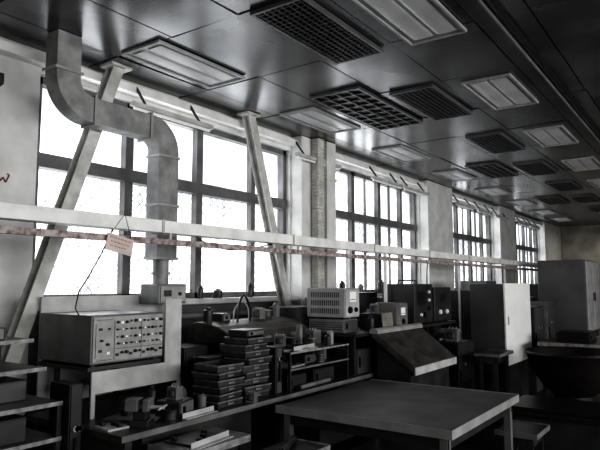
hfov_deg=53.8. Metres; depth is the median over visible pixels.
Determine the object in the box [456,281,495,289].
module
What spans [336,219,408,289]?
grille
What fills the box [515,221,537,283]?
window
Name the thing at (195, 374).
tray
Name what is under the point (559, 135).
diffuser
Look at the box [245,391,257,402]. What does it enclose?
transformer
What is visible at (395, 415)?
work table
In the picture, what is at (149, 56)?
diffuser
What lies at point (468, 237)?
window
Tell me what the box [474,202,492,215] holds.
tube light
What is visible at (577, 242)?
wall
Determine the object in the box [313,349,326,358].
transformer
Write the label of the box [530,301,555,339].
cabinet
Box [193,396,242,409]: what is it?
tray
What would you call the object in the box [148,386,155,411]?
canister
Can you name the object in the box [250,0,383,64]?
ceiling vent
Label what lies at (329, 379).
pipe offcut
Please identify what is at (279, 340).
transformer
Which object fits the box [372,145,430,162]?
recessed light
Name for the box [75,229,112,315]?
hanging wire
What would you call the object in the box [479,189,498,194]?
diffuser
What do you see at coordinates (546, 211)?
recessed light
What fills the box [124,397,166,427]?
bench vise
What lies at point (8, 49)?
trim
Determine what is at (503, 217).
tube light
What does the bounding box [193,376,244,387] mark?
tray
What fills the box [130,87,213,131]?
tube light
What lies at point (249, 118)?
brace
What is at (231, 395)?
tray
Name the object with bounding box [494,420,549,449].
side table
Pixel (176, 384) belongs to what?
motor
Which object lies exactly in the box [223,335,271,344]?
tray
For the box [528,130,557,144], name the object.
diffuser
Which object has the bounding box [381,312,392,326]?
cardboard sheet
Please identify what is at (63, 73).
ventilation duct
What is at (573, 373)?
hopper
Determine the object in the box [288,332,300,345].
motor
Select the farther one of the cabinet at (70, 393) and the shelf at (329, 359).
the shelf at (329, 359)
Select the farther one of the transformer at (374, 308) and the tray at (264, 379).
the transformer at (374, 308)
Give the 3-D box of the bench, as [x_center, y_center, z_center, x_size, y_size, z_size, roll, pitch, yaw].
[3.908,1.945,7.738,1.156,0.866,1.412,-4,-7,35]
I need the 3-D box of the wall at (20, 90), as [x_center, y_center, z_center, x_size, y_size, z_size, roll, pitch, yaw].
[1.447,0.734,9.364,0.410,3.600,23.000,-4,-7,35]
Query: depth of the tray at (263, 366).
4.44 m
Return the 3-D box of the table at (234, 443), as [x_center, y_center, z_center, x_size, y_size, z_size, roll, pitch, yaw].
[-0.587,1.595,3.472,0.346,0.715,0.512,-4,-7,35]
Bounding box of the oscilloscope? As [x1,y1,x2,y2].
[382,280,432,323]
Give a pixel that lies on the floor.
(478, 441)
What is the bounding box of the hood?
[369,323,422,333]
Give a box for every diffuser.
[132,50,220,83]
[148,44,235,79]
[288,112,340,131]
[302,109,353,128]
[364,0,432,39]
[378,148,413,160]
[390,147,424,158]
[398,0,456,33]
[437,172,463,180]
[448,171,473,179]
[469,81,512,106]
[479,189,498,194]
[489,77,531,103]
[490,188,508,193]
[512,201,525,205]
[519,200,534,204]
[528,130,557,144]
[545,127,573,143]
[566,160,586,169]
[579,158,599,168]
[591,180,599,186]
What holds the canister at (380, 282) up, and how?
on the trim
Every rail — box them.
[0,226,537,270]
[477,0,599,142]
[488,0,599,135]
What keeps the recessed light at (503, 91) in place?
in the ceiling
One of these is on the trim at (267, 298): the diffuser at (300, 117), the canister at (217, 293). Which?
the canister at (217, 293)
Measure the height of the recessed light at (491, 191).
0.019 m
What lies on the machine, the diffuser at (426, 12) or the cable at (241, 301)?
the cable at (241, 301)
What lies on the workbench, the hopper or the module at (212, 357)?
the module at (212, 357)
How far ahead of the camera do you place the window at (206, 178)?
5.95 m
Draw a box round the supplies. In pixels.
[307,288,358,319]
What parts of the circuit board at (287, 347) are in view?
plate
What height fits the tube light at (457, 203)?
0.259 m
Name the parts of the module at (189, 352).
handle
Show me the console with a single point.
(407, 353)
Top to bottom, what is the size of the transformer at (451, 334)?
0.157 m
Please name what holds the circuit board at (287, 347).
on the rack at (321, 345)
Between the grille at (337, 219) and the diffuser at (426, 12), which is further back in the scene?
the grille at (337, 219)
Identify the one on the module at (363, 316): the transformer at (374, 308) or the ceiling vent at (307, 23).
the transformer at (374, 308)
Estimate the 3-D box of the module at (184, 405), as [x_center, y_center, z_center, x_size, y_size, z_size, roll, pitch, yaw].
[-0.812,1.189,3.860,0.200,0.100,0.182,-2,-6,18]
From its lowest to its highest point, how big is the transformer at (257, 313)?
0.112 m
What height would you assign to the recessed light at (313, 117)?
0.019 m
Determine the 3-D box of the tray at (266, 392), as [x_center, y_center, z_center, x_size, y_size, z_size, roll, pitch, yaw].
[-0.413,1.278,4.501,0.249,0.050,0.286,-4,-7,35]
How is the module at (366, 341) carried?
on the workbench
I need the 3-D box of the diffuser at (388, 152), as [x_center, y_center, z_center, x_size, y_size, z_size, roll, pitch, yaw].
[1.341,-0.971,8.218,0.155,0.010,0.848,-4,-7,35]
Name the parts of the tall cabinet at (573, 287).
door, door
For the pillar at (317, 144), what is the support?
attached to the wall at (20, 90)
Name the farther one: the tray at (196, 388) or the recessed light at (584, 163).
the recessed light at (584, 163)
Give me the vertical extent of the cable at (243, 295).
0.245 m
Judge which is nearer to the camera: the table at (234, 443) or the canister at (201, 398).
the table at (234, 443)
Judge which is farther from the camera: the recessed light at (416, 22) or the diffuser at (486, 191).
the diffuser at (486, 191)
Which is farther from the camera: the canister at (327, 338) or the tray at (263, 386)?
the canister at (327, 338)
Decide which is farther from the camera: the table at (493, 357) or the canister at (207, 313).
the table at (493, 357)
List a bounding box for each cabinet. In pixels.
[48,380,83,449]
[438,339,474,389]
[470,283,531,396]
[528,306,544,392]
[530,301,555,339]
[537,260,599,335]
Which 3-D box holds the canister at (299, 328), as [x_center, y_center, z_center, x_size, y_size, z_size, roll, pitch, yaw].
[-0.005,0.984,5.373,0.060,0.190,0.060,-4,-7,35]
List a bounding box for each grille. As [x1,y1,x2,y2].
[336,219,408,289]
[453,239,485,284]
[518,253,530,283]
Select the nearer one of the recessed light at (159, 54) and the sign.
the sign
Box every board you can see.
[36,295,164,410]
[94,421,128,431]
[103,410,153,421]
[164,429,218,446]
[270,345,308,351]
[282,362,304,367]
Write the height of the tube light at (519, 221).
0.259 m
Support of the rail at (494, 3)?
attached to the ceiling
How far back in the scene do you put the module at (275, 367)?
4.60 m
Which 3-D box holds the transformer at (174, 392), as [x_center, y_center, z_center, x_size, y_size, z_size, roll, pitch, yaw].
[-0.821,1.095,3.873,0.080,0.090,0.088,-3,-7,29]
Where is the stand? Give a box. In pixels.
[38,358,160,417]
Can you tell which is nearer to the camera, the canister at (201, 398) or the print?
the print
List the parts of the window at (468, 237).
pane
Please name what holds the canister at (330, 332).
on the rack at (321, 345)
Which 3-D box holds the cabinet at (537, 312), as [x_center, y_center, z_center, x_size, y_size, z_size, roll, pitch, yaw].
[3.515,1.891,9.130,0.422,1.250,0.602,-4,-7,35]
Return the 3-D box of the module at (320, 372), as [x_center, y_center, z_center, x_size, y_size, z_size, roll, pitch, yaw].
[0.102,1.309,5.214,0.300,0.130,0.322,-4,-7,35]
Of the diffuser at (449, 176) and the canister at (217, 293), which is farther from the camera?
the diffuser at (449, 176)
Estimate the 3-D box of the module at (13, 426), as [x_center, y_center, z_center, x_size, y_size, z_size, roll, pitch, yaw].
[-1.883,1.133,3.196,0.470,0.140,0.602,-4,-7,35]
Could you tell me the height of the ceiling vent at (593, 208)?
0.026 m
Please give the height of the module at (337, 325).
0.125 m
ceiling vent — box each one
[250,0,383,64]
[309,86,422,130]
[389,84,472,120]
[465,131,524,153]
[465,162,518,178]
[513,160,558,175]
[534,195,569,204]
[545,180,582,191]
[569,195,599,202]
[587,206,599,211]
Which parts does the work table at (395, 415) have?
leg, leg, leg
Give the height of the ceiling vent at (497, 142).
0.026 m
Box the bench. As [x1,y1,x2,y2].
[537,336,599,396]
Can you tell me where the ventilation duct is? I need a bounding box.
[42,29,179,283]
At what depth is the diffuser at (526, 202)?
13.02 m
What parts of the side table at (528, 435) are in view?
leg, leg, leg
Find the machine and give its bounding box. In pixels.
[188,310,307,359]
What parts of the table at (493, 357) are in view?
leg, leg, leg, leg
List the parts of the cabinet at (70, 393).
handle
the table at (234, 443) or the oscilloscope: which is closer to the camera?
the table at (234, 443)
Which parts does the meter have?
panel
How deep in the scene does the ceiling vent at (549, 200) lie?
12.59 m
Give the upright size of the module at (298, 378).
0.120 m
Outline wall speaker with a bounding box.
[0,72,3,86]
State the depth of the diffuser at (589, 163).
8.78 m
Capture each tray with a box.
[191,369,241,380]
[191,389,241,402]
[192,384,241,394]
[193,360,243,372]
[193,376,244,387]
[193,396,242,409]
[219,343,266,351]
[222,349,269,358]
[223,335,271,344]
[224,355,271,365]
[241,362,268,372]
[241,368,268,379]
[241,390,268,400]
[242,375,268,386]
[242,382,271,393]
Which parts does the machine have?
wire coil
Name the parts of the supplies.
knob, panel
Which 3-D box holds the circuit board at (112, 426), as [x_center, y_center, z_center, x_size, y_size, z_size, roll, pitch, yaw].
[-1.119,1.190,3.510,0.160,0.030,0.140,-5,-8,41]
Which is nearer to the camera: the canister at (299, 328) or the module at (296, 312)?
the canister at (299, 328)
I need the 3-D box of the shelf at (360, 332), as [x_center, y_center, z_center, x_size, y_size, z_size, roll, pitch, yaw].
[0.993,1.321,6.642,0.630,0.390,2.550,-4,-7,35]
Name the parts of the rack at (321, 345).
post, metal strip, wire coil, wire coil, post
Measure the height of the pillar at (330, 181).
3.370 m
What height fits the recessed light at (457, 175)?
0.019 m
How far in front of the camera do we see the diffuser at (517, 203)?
13.16 m
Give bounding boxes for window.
[32,77,286,297]
[336,169,416,291]
[452,202,491,289]
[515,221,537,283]
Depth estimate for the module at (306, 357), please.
5.01 m
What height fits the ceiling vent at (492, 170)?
0.026 m
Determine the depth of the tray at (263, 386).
4.41 m
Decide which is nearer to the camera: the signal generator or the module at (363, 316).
the module at (363, 316)
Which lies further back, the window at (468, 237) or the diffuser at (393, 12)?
the window at (468, 237)
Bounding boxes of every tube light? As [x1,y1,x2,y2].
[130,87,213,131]
[295,141,341,170]
[369,165,402,188]
[400,176,429,196]
[452,193,474,209]
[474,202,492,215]
[491,207,508,220]
[515,215,529,226]
[526,219,539,229]
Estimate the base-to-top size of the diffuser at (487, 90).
0.010 m
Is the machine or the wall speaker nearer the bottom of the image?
the machine
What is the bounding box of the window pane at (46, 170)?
[35,170,272,294]
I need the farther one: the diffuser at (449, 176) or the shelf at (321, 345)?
the diffuser at (449, 176)
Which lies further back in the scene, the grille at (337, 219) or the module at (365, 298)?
the grille at (337, 219)
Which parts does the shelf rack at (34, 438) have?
shelf, shelf, shelf, shelf, post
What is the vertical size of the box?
0.850 m
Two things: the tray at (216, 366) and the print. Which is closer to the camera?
the print
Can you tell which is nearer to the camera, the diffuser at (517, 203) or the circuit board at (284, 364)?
the circuit board at (284, 364)
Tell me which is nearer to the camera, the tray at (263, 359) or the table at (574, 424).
the tray at (263, 359)
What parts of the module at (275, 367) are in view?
handle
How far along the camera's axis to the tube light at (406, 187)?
9.61 m
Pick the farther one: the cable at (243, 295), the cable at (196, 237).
the cable at (243, 295)
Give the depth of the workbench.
4.09 m
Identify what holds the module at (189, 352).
on the workbench
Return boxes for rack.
[0,336,62,449]
[282,338,348,392]
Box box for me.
[140,284,185,303]
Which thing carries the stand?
on the workbench
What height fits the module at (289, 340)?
0.060 m
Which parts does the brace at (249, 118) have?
head plate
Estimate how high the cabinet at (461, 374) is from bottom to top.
0.950 m
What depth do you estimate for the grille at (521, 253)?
16.51 m
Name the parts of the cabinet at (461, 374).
handle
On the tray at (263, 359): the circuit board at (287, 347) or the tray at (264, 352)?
the tray at (264, 352)
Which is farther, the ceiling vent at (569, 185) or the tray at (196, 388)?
the ceiling vent at (569, 185)
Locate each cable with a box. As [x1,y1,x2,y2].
[196,237,270,249]
[233,301,248,319]
[237,294,250,321]
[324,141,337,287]
[426,258,429,333]
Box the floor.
[251,373,599,449]
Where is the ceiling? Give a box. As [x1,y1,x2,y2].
[0,0,599,226]
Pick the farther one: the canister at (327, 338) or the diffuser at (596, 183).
the diffuser at (596, 183)
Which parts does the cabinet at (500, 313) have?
door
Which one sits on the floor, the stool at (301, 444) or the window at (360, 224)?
the stool at (301, 444)
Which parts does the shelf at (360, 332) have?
leg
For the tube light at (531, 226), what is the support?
attached to the wall at (20, 90)
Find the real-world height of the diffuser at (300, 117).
0.010 m
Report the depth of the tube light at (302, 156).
7.11 m
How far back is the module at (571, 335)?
7.66 m
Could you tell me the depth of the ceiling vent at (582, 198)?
12.38 m
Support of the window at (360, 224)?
in the wall at (20, 90)
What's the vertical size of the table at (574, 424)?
0.470 m
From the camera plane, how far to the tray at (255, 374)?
4.43 m
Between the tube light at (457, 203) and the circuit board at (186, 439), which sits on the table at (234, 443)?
the circuit board at (186, 439)
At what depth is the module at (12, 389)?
3.42 m
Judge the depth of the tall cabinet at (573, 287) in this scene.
10.38 m
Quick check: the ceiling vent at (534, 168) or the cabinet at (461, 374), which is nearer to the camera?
the cabinet at (461, 374)
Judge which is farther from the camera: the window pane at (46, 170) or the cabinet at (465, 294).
the cabinet at (465, 294)
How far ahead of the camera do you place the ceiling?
4.96 m
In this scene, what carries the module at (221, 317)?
on the machine
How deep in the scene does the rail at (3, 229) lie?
4.29 m
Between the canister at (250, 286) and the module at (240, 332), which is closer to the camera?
the module at (240, 332)
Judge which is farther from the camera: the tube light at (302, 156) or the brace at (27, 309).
the tube light at (302, 156)
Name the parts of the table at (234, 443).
metal strip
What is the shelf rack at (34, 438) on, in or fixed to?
on the floor
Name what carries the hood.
attached to the console
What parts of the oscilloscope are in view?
panel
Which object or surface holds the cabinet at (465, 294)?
on the workbench
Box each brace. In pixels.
[1,61,131,376]
[237,111,291,305]
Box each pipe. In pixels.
[181,308,268,319]
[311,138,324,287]
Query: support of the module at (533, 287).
on the workbench
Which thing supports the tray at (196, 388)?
on the tray at (231, 395)
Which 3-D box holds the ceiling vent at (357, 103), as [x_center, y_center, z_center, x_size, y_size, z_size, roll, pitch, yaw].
[0.725,-1.180,6.103,0.540,0.026,1.440,-4,-7,35]
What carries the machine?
on the workbench
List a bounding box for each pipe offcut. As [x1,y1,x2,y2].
[279,435,296,449]
[296,377,331,390]
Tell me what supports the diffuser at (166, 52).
attached to the recessed light at (159, 54)
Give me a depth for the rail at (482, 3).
4.69 m
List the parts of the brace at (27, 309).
head plate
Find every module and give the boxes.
[0,327,4,340]
[0,376,26,403]
[0,414,26,446]
[155,397,193,417]
[161,343,207,393]
[195,353,223,370]
[213,313,229,321]
[228,328,263,336]
[267,345,283,394]
[269,305,318,341]
[282,371,305,390]
[286,337,298,344]
[286,352,315,363]
[296,364,333,382]
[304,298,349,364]
[309,317,357,332]
[333,345,371,374]
[355,292,376,338]
[356,337,376,368]
[360,312,381,328]
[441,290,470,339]
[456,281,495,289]
[530,284,538,300]
[556,329,596,341]
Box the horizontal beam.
[0,202,538,338]
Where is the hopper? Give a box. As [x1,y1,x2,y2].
[524,346,599,401]
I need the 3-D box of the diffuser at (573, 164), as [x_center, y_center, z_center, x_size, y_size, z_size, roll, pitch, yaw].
[4.171,-0.902,8.906,0.155,0.010,0.848,-4,-7,35]
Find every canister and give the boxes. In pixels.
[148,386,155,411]
[197,286,202,298]
[197,392,205,409]
[203,307,212,321]
[213,289,221,297]
[247,283,252,296]
[273,301,279,316]
[296,322,302,343]
[324,334,330,345]
[327,329,333,343]
[339,281,344,287]
[358,284,363,291]
[367,315,373,330]
[377,280,383,293]
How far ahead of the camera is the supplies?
5.67 m
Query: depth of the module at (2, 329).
3.56 m
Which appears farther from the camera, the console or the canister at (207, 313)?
the console
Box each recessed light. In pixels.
[121,39,245,87]
[279,107,360,133]
[352,0,466,45]
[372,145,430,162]
[432,169,477,181]
[461,73,538,110]
[474,187,511,195]
[506,199,537,206]
[523,125,578,147]
[530,209,557,214]
[550,217,573,221]
[561,156,599,171]
[587,179,599,187]
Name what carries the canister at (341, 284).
on the trim
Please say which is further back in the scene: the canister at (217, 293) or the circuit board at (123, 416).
the canister at (217, 293)
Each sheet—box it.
[89,299,181,419]
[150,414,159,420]
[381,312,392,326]
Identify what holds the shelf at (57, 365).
attached to the stand
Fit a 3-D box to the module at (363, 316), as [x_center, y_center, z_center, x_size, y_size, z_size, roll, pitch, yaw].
[0.794,0.992,6.107,0.280,0.160,0.222,-4,-7,35]
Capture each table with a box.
[147,426,250,449]
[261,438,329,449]
[275,379,518,449]
[474,349,513,436]
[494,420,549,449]
[499,395,599,449]
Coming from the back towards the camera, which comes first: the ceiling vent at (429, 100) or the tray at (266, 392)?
the ceiling vent at (429, 100)
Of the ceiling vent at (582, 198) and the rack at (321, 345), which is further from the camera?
the ceiling vent at (582, 198)
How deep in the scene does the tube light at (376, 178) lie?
8.78 m
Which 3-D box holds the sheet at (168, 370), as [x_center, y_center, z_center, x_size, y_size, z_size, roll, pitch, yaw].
[-1.107,0.889,4.073,0.013,0.740,0.760,-4,-7,35]
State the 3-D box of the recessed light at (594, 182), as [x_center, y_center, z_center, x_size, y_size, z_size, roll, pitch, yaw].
[5.418,-0.744,10.503,0.430,0.019,0.980,-4,-7,35]
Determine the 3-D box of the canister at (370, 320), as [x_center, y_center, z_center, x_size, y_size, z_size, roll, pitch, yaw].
[0.699,0.969,5.834,0.070,0.150,0.070,-4,-7,35]
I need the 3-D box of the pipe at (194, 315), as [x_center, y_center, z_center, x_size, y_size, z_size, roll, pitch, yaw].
[-0.964,0.871,5.709,0.058,0.058,3.100,-4,-7,35]
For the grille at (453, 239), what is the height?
1.046 m
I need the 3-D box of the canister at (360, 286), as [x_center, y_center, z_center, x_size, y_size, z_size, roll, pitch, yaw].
[0.852,0.898,8.293,0.080,0.140,0.080,-4,-7,35]
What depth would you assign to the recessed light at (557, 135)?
7.16 m
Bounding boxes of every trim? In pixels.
[0,39,541,225]
[24,301,291,449]
[39,296,297,309]
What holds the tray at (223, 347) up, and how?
on the tray at (264, 352)
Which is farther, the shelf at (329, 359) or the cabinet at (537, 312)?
the cabinet at (537, 312)
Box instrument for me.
[39,310,162,366]
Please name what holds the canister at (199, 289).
on the trim at (267, 298)
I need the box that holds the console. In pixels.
[369,323,456,386]
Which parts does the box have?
plate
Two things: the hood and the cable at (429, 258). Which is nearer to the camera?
the hood
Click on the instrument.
(91, 338)
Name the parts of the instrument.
panel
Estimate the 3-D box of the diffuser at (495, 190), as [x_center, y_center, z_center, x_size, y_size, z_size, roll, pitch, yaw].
[3.834,-0.652,11.411,0.155,0.010,0.848,-4,-7,35]
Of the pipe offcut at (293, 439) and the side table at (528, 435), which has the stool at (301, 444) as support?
the pipe offcut at (293, 439)
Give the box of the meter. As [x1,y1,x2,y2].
[375,302,407,325]
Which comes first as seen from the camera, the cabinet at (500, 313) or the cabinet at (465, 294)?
the cabinet at (500, 313)
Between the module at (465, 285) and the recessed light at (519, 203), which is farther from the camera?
the recessed light at (519, 203)
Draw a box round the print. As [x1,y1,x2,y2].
[110,236,130,249]
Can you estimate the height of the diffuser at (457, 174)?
0.010 m
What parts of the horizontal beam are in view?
post, post, post, post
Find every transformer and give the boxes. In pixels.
[167,385,182,399]
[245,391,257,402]
[252,307,264,318]
[274,334,285,346]
[304,328,320,342]
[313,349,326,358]
[369,303,378,312]
[445,327,460,341]
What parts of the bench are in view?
leg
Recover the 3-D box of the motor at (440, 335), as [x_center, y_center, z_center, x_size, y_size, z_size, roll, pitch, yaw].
[1.935,1.524,7.973,0.208,0.252,0.408,-3,-6,24]
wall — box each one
[0,37,561,449]
[560,225,599,335]
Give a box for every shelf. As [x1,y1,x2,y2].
[38,358,160,371]
[282,342,347,354]
[282,356,345,370]
[310,320,455,375]
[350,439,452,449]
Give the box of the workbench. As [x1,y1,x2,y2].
[24,364,376,449]
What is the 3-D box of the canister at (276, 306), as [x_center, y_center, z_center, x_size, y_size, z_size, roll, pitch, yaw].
[-0.234,0.835,5.846,0.070,0.160,0.070,-4,-7,35]
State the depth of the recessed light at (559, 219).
16.37 m
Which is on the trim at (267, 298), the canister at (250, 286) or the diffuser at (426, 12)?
the canister at (250, 286)
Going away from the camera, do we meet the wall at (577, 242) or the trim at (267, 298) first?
the trim at (267, 298)
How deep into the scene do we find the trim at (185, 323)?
5.10 m
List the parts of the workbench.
leg, leg, drawer, wire coil, metal strip, leg, drawer, leg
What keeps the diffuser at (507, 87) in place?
attached to the recessed light at (503, 91)
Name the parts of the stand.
leg, leg, leg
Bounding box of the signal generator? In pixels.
[431,287,450,322]
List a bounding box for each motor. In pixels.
[164,383,186,397]
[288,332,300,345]
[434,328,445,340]
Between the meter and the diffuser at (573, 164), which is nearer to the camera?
the meter
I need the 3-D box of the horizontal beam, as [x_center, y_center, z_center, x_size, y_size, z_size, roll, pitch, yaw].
[2.989,1.532,9.480,0.110,2.035,17.900,-4,-7,35]
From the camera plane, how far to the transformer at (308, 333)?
5.42 m
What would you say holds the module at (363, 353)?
on the workbench
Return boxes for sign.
[105,214,133,256]

